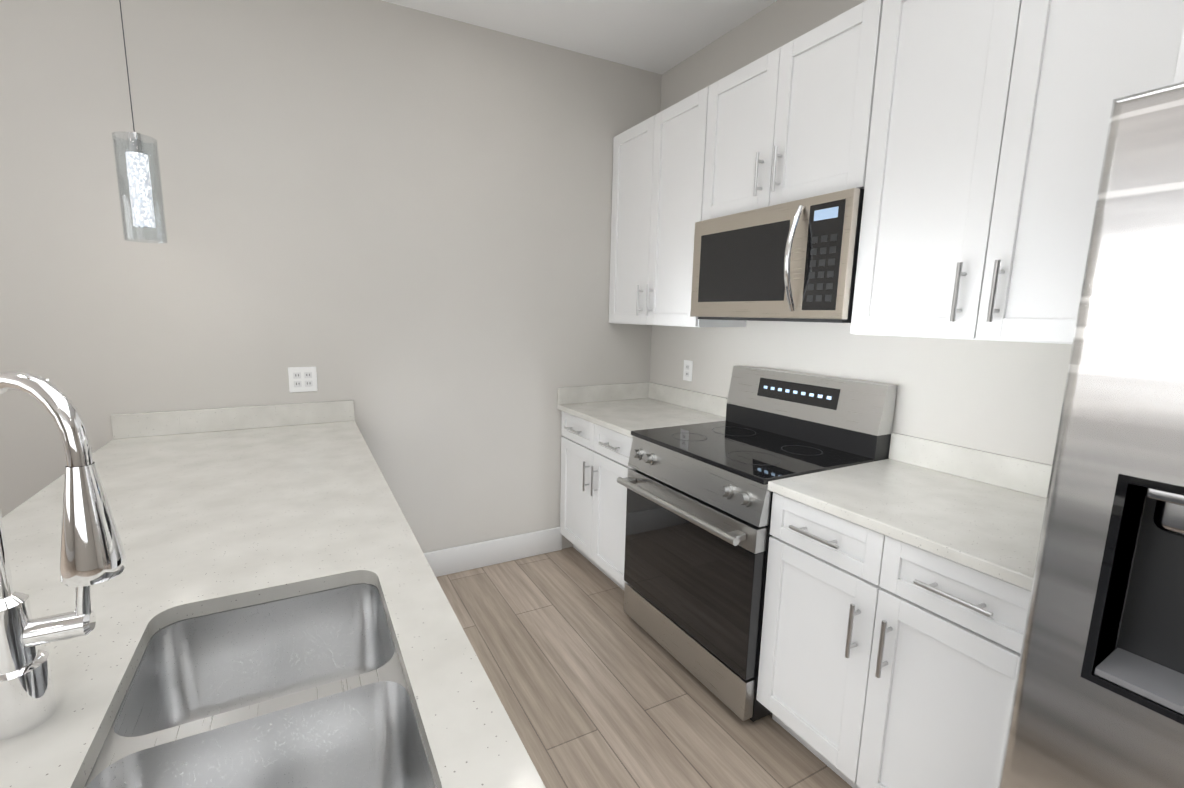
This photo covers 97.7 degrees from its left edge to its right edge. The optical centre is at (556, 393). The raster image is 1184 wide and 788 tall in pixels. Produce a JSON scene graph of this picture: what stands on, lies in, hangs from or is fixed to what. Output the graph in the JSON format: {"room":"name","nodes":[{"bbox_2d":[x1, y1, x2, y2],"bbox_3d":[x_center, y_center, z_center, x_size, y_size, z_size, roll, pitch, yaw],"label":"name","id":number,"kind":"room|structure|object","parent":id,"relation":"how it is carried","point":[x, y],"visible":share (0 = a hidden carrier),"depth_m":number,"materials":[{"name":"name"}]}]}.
{"room":"kitchen","nodes":[
{"label":"kitchen","id":0,"kind":"room"},
{"bbox_2d":[0,0,661,552],"bbox_3d":[-1.195,-0.364,2.421,4.185,2.820,0.120,-4,10,-26],"label":"wall","id":1,"kind":"structure","parent":0,"point":[392,220],"depth_m":2.35,"materials":[{"name":"beige paint"}]},
{"bbox_2d":[110,400,353,438],"bbox_3d":[-1.402,0.107,2.312,0.923,0.100,0.020,-4,10,-26],"label":"backsplash","id":2,"kind":"structure","parent":1,"relation":"attached to","point":[135,425],"depth_m":2.28,"materials":[{"name":"white stone"}]},
{"bbox_2d":[288,367,317,392],"bbox_3d":[-1.181,-0.067,2.404,0.118,0.117,0.008,-4,10,-26],"label":"outlet","id":3,"kind":"object","parent":1,"relation":"attached to","point":[302,379],"visible":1,"depth_m":2.40,"materials":[{"name":"white plastic"}]},
{"bbox_2d":[424,527,561,576],"bbox_3d":[-0.493,0.919,2.908,1.170,0.150,0.015,-4,10,-26],"label":"baseboard","id":4,"kind":"structure","parent":1,"relation":"attached to","point":[447,561],"depth_m":2.95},
{"bbox_2d":[382,0,776,74],"bbox_3d":[-2.215,-1.601,0.028,7.975,0.350,9.740,-4,10,-26],"label":"ceiling","id":5,"kind":"structure","parent":0,"point":[661,37],"depth_m":2.48,"materials":[{"name":"beige paint"}]},
{"bbox_2d":[112,0,167,242],"bbox_3d":[-1.386,-1.088,1.662,0.124,1.154,0.124,-4,10,-26],"label":"pendant light","id":6,"kind":"object","parent":5,"relation":"hanging from","point":[140,186],"visible":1,"depth_m":1.71,"materials":[{"name":"clear glass"}]},
{"bbox_2d":[436,547,851,787],"bbox_3d":[-2.249,1.406,0.505,7.975,0.100,9.740,-4,10,-26],"label":"floor","id":7,"kind":"structure","parent":0,"point":[594,684],"depth_m":1.97,"materials":[{"name":"brown wood"}]},
{"bbox_2d":[560,411,632,589],"bbox_3d":[0.457,0.562,2.898,0.671,0.880,0.762,-4,10,-26],"label":"base cabinet","id":8,"kind":"object","parent":7,"relation":"on","point":[594,467],"visible":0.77,"depth_m":2.74,"materials":[{"name":"white wood"}]},
{"bbox_2d":[557,398,725,437],"bbox_3d":[0.467,0.111,2.832,0.658,0.030,0.768,-4,10,-26],"label":"countertop","id":9,"kind":"structure","parent":8,"relation":"on","point":[626,417],"depth_m":2.75,"materials":[{"name":"white stone"}]},
{"bbox_2d":[617,365,896,721],"bbox_3d":[0.754,0.512,2.178,0.744,1.170,0.756,-4,10,-26],"label":"range","id":10,"kind":"object","parent":7,"relation":"on","point":[698,510],"visible":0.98,"depth_m":2.01,"materials":[{"name":"silver metal"}]},
{"bbox_2d":[756,492,1030,787],"bbox_3d":[1.129,0.780,1.567,0.671,0.880,0.732,-4,10,-26],"label":"base cabinet","id":11,"kind":"object","parent":7,"relation":"on","point":[885,661],"visible":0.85,"depth_m":1.39,"materials":[{"name":"white wood"}]},
{"bbox_2d":[767,459,1046,590],"bbox_3d":[1.140,0.331,1.498,0.658,0.030,0.732,-4,10,-26],"label":"countertop","id":12,"kind":"structure","parent":11,"relation":"on","point":[990,529],"depth_m":1.45,"materials":[{"name":"white stone"}]},
{"bbox_2d":[998,82,1183,787],"bbox_3d":[1.396,0.455,0.711,0.882,1.797,0.913,-4,10,-26],"label":"refrigerator","id":13,"kind":"object","parent":7,"relation":"on","point":[1098,699],"visible":1,"depth_m":0.84,"materials":[{"name":"grey metal"}]},
{"bbox_3d":[-0.877,0.786,1.388,0.906,0.880,2.318,-4,10,-26],"label":"cabinet","id":14,"kind":"object","parent":7,"relation":"on","visible":0},
{"bbox_2d":[0,421,545,787],"bbox_3d":[-0.890,0.338,1.305,0.923,0.030,2.323,-4,10,-26],"label":"countertop","id":15,"kind":"structure","parent":14,"relation":"on","point":[207,523],"depth_m":1.07,"materials":[{"name":"white stone"}]},
{"bbox_2d":[0,370,127,739],"bbox_3d":[-0.623,0.200,0.625,0.183,0.461,0.153,-4,10,-26],"label":"faucet","id":16,"kind":"object","parent":15,"relation":"on","point":[92,551],"visible":1,"depth_m":0.61,"materials":[{"name":"silver metal"}]},
{"bbox_2d":[84,583,435,787],"bbox_3d":[-0.417,0.556,0.758,0.415,0.217,0.648,-4,10,-26],"label":"sink","id":17,"kind":"object","parent":15,"relation":"in","point":[310,690],"visible":0.79,"depth_m":0.80,"materials":[{"name":"silver metal"}]},
{"bbox_2d":[650,0,1071,464],"bbox_3d":[2.052,-0.020,0.486,0.120,2.820,6.290,-4,10,-26],"label":"wall","id":18,"kind":"structure","parent":0,"point":[1003,397],"depth_m":1.99,"materials":[{"name":"beige paint"}]},
{"bbox_2d":[609,82,745,326],"bbox_3d":[0.642,-0.892,2.720,0.323,1.050,0.827,-4,10,-26],"label":"upper cabinet","id":19,"kind":"object","parent":18,"relation":"attached to","point":[662,178],"depth_m":2.60,"materials":[{"name":"white wood"}]},
{"bbox_2d":[683,360,692,380],"bbox_3d":[0.751,-0.134,2.964,0.008,0.117,0.072,-4,10,-26],"label":"outlet","id":20,"kind":"object","parent":18,"relation":"attached to","point":[687,371],"visible":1,"depth_m":2.96,"materials":[{"name":"white plastic"}]},
{"bbox_2d":[709,0,884,218],"bbox_3d":[0.971,-1.018,2.035,0.323,0.578,0.760,-4,10,-26],"label":"upper cabinet","id":21,"kind":"object","parent":18,"relation":"attached to","point":[793,122],"depth_m":1.87,"materials":[{"name":"white wood"}]},
{"bbox_2d":[690,188,863,322],"bbox_3d":[0.918,-0.514,2.092,0.430,0.432,0.756,-4,10,-26],"label":"microwave","id":22,"kind":"object","parent":21,"relation":"attached to","point":[794,261],"visible":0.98,"depth_m":1.92,"materials":[{"name":"silver metal"}]},
{"bbox_2d":[557,382,1051,497],"bbox_3d":[0.800,0.155,2.163,0.658,0.100,2.260,-4,10,-26],"label":"backsplash","id":23,"kind":"structure","parent":18,"relation":"attached to","point":[1018,474],"depth_m":1.84,"materials":[{"name":"white stone"}]},
{"bbox_2d":[850,0,1168,343],"bbox_3d":[1.287,-0.681,1.440,0.323,1.050,0.792,-4,10,-26],"label":"upper cabinet","id":24,"kind":"object","parent":18,"relation":"attached to","point":[962,143],"depth_m":1.37,"materials":[{"name":"white wood"}]},
{"bbox_2d":[1153,0,1183,88],"bbox_3d":[1.553,-0.755,0.585,0.593,0.630,0.933,-4,10,-26],"label":"upper cabinet","id":25,"kind":"object","parent":18,"relation":"attached to","point":[1170,65],"depth_m":1.08,"materials":[{"name":"white wood"}]}
]}

